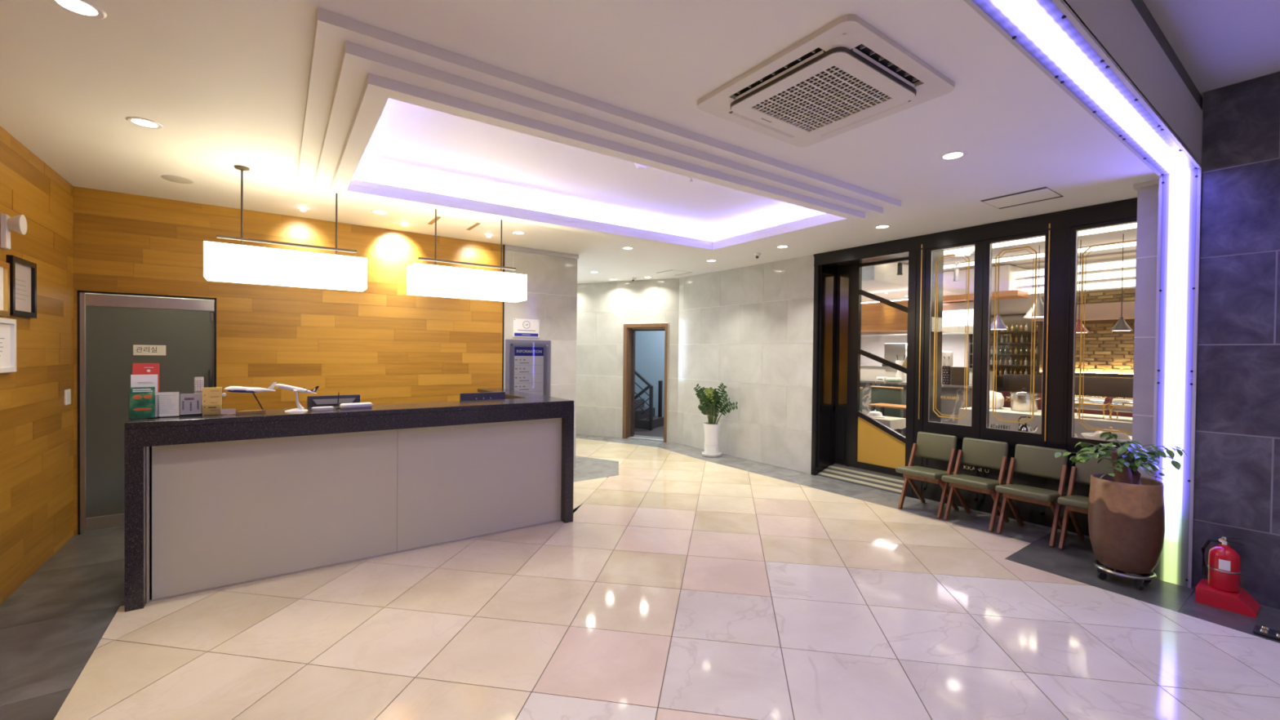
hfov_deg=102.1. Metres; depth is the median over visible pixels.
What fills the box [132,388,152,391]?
print
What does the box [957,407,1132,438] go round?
tablecloth
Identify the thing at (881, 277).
ceiling
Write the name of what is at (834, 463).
floor
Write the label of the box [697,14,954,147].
air conditioner
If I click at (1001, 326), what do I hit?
cone pendant
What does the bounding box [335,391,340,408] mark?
pen
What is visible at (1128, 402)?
chafing dish
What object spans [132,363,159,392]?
leaflet
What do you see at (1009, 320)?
shelf
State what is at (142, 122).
recessed light
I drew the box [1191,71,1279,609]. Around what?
wall
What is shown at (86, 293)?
door frame
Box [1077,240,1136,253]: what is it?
linear light
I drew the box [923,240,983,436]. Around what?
window
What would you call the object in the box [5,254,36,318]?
picture frame
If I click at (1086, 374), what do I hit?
ledge
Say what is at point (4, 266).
picture frame
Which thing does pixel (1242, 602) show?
stand
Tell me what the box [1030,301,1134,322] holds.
soffit beam
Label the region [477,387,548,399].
countertop
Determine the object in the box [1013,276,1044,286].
linear light
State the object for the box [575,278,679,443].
wall
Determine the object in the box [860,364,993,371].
countertop
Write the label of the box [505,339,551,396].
information board
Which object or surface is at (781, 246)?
recessed light
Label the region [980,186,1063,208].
access hatch
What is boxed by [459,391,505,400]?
sign
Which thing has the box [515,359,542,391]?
print
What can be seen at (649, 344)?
wall
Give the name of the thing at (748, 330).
wall
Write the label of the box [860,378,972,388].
countertop
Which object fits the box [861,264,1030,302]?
bulkhead
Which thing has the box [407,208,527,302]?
pendant
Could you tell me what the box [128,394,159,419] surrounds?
stand
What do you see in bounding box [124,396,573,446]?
countertop
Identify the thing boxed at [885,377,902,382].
bundle
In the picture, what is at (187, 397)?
print
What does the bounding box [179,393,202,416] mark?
card stand
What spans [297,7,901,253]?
ceiling tray
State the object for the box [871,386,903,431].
bench
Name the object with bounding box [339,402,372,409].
case
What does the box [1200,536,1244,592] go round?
fire extinguisher
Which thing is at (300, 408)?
airplane
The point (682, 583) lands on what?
floor
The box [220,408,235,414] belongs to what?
block
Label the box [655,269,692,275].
access hatch
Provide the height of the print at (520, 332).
0.066 m
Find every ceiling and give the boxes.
[0,0,1159,284]
[862,262,908,293]
[897,227,1136,271]
[1142,0,1279,97]
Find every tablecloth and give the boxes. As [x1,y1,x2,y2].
[866,414,906,430]
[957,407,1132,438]
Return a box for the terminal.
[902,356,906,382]
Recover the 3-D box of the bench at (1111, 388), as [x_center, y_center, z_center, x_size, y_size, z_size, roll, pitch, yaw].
[6.564,0.853,7.531,0.780,1.200,2.400,0,1,-36]
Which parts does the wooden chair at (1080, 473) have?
leg, seat, leg, rail, backrest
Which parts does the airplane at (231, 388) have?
stand rod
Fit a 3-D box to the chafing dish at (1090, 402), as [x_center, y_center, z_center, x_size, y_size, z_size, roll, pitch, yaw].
[5.557,0.578,6.388,0.325,0.261,0.338,0,1,-36]
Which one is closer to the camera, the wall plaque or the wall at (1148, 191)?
the wall at (1148, 191)
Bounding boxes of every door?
[77,290,216,534]
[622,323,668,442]
[848,257,908,476]
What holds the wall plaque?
attached to the wall pillar
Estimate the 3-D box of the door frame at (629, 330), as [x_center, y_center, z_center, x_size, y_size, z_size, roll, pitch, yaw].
[0.139,0.405,9.642,0.916,2.160,0.242,1,1,26]
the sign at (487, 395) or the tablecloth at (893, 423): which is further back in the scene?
the tablecloth at (893, 423)
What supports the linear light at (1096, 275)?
attached to the bulkhead at (1006, 272)
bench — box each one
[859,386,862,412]
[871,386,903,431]
[999,373,1133,417]
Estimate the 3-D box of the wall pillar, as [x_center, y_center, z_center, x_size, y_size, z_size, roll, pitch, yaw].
[-2.257,-0.005,8.220,1.060,2.960,3.320,0,1,-36]
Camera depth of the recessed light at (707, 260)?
7.50 m
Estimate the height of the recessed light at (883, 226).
0.006 m
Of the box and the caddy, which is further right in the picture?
the caddy
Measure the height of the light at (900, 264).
0.270 m
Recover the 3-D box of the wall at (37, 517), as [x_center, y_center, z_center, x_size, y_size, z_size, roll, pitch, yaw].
[-2.361,-0.170,0.867,0.123,3.465,8.760,0,1,-36]
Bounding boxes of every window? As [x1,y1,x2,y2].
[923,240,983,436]
[980,230,1051,444]
[1066,217,1137,451]
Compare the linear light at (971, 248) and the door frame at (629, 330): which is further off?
the door frame at (629, 330)
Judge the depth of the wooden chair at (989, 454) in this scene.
5.02 m
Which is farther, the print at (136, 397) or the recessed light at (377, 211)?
the recessed light at (377, 211)
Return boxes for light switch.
[64,389,71,405]
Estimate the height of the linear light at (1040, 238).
0.055 m
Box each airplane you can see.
[223,382,276,414]
[275,383,319,411]
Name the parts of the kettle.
handle, spout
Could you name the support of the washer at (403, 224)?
attached to the ceiling at (226, 82)
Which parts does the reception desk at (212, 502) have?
panel, panel, panel, panel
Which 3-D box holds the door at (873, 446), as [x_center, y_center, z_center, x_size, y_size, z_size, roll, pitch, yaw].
[3.086,0.046,6.527,0.111,2.760,0.935,0,1,-36]
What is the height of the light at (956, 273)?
0.270 m
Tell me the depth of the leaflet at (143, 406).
3.30 m
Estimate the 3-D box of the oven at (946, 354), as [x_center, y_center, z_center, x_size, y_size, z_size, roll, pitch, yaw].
[5.197,-0.011,9.057,0.415,0.280,0.360,0,1,-36]
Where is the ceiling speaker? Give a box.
[160,174,194,183]
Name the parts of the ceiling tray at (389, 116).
step frame, step frame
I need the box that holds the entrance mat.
[817,463,904,494]
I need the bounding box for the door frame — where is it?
[85,293,211,300]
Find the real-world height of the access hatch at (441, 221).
0.003 m
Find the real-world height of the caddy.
0.097 m
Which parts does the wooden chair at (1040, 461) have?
leg, leg, rail, seat, backrest, leg, leg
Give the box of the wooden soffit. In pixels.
[942,289,1028,302]
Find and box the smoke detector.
[634,162,647,169]
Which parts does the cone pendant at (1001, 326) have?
cord, lamp shade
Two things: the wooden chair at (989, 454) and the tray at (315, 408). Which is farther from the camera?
the wooden chair at (989, 454)
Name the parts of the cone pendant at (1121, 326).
lamp shade, cord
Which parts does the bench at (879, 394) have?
rail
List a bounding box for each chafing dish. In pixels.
[1074,395,1111,419]
[1109,397,1133,420]
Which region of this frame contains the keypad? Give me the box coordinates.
[194,377,203,393]
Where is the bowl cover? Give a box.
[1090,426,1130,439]
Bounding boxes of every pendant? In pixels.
[203,164,368,291]
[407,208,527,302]
[991,252,1008,329]
[1023,245,1043,318]
[1075,240,1088,333]
[1110,234,1132,331]
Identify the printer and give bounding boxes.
[876,377,887,381]
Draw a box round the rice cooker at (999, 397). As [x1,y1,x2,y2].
[989,391,1004,408]
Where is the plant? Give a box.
[693,382,737,457]
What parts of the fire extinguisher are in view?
lever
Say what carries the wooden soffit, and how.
attached to the bulkhead at (1006, 272)
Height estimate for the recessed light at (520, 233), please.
0.006 m
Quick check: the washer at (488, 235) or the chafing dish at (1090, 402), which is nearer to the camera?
the washer at (488, 235)
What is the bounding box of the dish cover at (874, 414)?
[867,409,884,417]
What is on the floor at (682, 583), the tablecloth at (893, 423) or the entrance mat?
the entrance mat
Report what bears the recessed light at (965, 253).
in the ceiling at (1129, 252)
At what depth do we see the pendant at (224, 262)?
3.92 m
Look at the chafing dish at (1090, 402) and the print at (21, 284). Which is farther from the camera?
the chafing dish at (1090, 402)
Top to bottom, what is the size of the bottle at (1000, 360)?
0.125 m
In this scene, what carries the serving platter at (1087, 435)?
on the side table
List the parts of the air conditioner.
panel, panel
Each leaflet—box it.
[129,386,155,418]
[130,374,157,392]
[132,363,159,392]
[202,386,222,414]
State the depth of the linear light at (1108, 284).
7.18 m
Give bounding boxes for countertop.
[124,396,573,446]
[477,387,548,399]
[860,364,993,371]
[860,364,993,391]
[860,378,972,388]
[860,378,972,435]
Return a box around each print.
[15,278,28,300]
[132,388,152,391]
[133,395,151,410]
[155,395,173,413]
[182,397,198,410]
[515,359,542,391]
[517,329,535,335]
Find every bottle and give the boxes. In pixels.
[990,356,993,364]
[999,357,1002,364]
[1014,356,1017,364]
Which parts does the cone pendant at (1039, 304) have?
lamp shade, cord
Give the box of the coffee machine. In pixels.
[881,343,906,366]
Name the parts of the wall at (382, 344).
edge trim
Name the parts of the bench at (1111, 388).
panel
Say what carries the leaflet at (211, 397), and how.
in the holder at (224, 394)
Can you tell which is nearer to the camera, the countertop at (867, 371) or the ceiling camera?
the ceiling camera
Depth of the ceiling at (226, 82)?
2.79 m
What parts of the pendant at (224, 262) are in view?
rod, rod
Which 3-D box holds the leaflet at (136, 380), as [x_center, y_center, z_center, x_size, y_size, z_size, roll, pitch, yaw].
[-3.196,0.231,3.336,0.126,0.275,0.017,0,1,-39]
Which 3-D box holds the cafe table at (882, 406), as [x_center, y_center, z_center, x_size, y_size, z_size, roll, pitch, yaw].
[3.806,1.049,7.778,0.360,0.740,0.600,0,1,-36]
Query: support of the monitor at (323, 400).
on the reception desk at (212, 502)
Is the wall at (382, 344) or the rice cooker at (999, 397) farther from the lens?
the rice cooker at (999, 397)
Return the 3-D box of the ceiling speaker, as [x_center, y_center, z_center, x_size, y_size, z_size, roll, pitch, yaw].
[-3.715,-1.447,4.157,0.200,0.010,0.200,0,1,-36]
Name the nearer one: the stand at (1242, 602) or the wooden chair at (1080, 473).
the stand at (1242, 602)
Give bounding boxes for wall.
[0,125,74,604]
[73,186,504,535]
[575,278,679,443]
[635,330,665,430]
[677,254,813,474]
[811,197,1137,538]
[860,302,968,367]
[991,266,1135,377]
[1132,178,1159,479]
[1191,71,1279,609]
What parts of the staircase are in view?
thin rail, thin rail, thin rail, hand rail, hand rail, newel post, newel post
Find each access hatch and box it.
[426,216,480,230]
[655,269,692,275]
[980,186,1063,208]
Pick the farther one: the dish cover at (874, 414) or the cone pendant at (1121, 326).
the dish cover at (874, 414)
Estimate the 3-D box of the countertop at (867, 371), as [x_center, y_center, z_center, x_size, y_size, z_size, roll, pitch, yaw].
[4.758,0.761,9.681,0.640,1.290,3.040,0,1,-36]
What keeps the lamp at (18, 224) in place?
attached to the wall at (37, 517)
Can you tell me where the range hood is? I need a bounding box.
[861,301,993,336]
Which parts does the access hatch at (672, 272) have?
panel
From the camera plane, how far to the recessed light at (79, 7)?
2.07 m
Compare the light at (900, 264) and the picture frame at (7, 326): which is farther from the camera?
the light at (900, 264)
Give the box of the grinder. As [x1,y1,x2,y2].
[895,355,906,381]
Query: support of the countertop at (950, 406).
on the floor at (834, 463)
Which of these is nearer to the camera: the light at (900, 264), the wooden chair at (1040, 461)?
the wooden chair at (1040, 461)
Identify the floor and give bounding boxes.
[0,426,1279,719]
[834,462,904,478]
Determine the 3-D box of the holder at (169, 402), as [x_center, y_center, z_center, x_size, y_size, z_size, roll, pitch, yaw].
[-3.128,0.294,3.403,0.156,0.170,0.076,0,1,-38]
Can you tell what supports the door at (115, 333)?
in the wall at (382, 344)
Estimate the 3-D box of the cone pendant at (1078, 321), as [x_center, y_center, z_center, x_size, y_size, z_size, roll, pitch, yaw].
[5.410,-0.906,6.365,0.196,1.140,0.196,0,1,-36]
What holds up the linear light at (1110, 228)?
attached to the ceiling at (1129, 252)
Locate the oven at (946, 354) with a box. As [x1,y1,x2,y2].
[942,351,952,366]
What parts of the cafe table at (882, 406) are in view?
leg, leg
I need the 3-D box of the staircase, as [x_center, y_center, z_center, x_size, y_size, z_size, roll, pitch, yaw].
[-0.319,0.710,11.584,1.705,2.107,0.915,1,1,26]
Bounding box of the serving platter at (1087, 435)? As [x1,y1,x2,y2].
[1080,432,1132,441]
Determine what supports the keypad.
on the reception desk at (212, 502)
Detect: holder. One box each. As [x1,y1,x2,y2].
[155,391,180,417]
[200,392,226,415]
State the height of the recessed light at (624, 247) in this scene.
0.006 m
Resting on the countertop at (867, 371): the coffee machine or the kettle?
the coffee machine
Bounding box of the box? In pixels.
[951,366,968,385]
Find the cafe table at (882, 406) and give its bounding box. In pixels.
[868,403,906,436]
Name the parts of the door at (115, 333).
rail, sign plate, rail, pull handle, lock plate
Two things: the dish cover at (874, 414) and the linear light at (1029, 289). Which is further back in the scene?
the linear light at (1029, 289)
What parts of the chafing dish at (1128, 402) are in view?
leg, lid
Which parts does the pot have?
lid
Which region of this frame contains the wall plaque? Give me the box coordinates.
[512,318,539,337]
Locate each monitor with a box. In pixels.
[306,394,359,407]
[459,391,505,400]
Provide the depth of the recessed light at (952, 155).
3.48 m
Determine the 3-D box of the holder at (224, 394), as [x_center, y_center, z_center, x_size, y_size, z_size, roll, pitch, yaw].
[-2.904,0.299,3.529,0.132,0.150,0.048,0,1,-37]
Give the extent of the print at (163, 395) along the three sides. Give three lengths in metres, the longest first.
0.117 x 0.115 x 0.001 m
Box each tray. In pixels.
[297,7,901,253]
[311,406,333,410]
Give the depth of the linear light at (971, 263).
7.98 m
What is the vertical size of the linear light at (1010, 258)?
0.055 m
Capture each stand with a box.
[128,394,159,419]
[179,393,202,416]
[1195,577,1260,617]
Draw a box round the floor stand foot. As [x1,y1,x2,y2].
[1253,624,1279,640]
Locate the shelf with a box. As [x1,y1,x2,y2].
[968,313,1043,392]
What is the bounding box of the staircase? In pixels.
[634,369,663,430]
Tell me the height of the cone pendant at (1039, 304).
0.930 m
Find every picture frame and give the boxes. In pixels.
[0,260,9,316]
[0,317,16,373]
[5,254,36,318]
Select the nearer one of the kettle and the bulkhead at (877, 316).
the kettle
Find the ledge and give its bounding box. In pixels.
[1075,371,1133,377]
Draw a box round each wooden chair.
[895,431,959,518]
[941,437,1009,532]
[995,444,1067,546]
[1057,452,1113,549]
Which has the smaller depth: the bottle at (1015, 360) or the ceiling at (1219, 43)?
the ceiling at (1219, 43)
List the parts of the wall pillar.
trim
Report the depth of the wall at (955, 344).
10.50 m
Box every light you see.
[48,0,106,19]
[124,116,163,128]
[370,209,389,214]
[511,231,525,235]
[621,246,634,249]
[705,259,717,262]
[775,244,789,248]
[873,224,891,228]
[897,262,902,275]
[938,150,967,160]
[943,245,974,254]
[943,261,974,268]
[953,262,959,281]
[955,252,970,256]
[991,252,1044,262]
[992,235,1044,248]
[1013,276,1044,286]
[1013,285,1044,293]
[1014,267,1044,277]
[1076,278,1135,290]
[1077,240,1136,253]
[1077,257,1136,271]
[1077,267,1135,280]
[1078,222,1137,235]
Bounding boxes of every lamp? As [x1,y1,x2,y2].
[0,213,26,249]
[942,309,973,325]
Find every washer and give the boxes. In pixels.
[297,206,309,211]
[399,222,408,226]
[484,233,493,237]
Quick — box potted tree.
[1054,431,1186,573]
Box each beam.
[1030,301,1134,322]
[1065,0,1202,163]
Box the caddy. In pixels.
[1093,559,1156,589]
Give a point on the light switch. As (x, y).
(67, 392)
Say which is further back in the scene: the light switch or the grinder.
the grinder
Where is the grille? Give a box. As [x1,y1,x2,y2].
[751,65,893,132]
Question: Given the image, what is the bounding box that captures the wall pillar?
[503,244,578,467]
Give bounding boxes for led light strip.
[963,0,1202,588]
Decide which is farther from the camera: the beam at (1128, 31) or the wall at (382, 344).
the wall at (382, 344)
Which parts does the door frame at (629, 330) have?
frame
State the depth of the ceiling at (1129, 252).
7.13 m
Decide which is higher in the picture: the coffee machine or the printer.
the coffee machine
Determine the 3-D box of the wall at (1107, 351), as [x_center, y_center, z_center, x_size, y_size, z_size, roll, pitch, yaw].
[5.006,0.018,7.323,4.540,3.100,7.500,0,1,-36]
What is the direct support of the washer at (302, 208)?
attached to the ceiling at (226, 82)
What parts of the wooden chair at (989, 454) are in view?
leg, leg, rail, seat, backrest, leg, leg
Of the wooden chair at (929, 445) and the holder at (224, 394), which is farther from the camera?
the wooden chair at (929, 445)
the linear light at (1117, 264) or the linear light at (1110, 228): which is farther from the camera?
the linear light at (1117, 264)
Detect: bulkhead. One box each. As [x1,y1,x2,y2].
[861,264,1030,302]
[861,298,907,332]
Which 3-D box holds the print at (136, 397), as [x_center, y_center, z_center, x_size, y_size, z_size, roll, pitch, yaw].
[-3.173,0.272,3.299,0.090,0.101,0.001,0,-2,-39]
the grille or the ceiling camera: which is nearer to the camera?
the grille
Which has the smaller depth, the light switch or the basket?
the light switch
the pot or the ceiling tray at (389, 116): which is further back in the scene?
the pot
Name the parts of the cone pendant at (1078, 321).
cord, lamp shade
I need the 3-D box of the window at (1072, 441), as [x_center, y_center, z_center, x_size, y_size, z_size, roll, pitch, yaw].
[4.197,-0.198,4.402,0.074,2.013,0.849,0,1,-36]
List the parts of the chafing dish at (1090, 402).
lid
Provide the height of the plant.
1.157 m
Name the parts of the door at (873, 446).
yellow panel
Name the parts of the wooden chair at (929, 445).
leg, leg, rail, seat, backrest, leg, leg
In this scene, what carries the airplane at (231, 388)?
on the reception desk at (212, 502)
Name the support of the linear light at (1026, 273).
attached to the bulkhead at (1006, 272)
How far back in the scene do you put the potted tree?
3.62 m
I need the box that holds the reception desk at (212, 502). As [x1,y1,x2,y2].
[124,387,573,612]
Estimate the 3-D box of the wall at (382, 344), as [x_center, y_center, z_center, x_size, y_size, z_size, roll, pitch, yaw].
[-3.301,0.016,5.526,3.770,2.960,0.132,0,1,-36]
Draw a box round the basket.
[941,365,951,384]
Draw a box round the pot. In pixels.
[1006,388,1041,412]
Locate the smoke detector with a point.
(639, 166)
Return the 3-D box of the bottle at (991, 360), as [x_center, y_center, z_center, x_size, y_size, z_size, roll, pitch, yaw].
[6.157,0.014,9.056,0.042,0.130,0.040,0,1,-36]
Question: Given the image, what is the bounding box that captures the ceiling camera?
[754,253,760,258]
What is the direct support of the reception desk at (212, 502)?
on the floor at (682, 583)
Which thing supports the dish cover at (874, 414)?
on the tablecloth at (893, 423)
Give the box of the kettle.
[1017,416,1038,432]

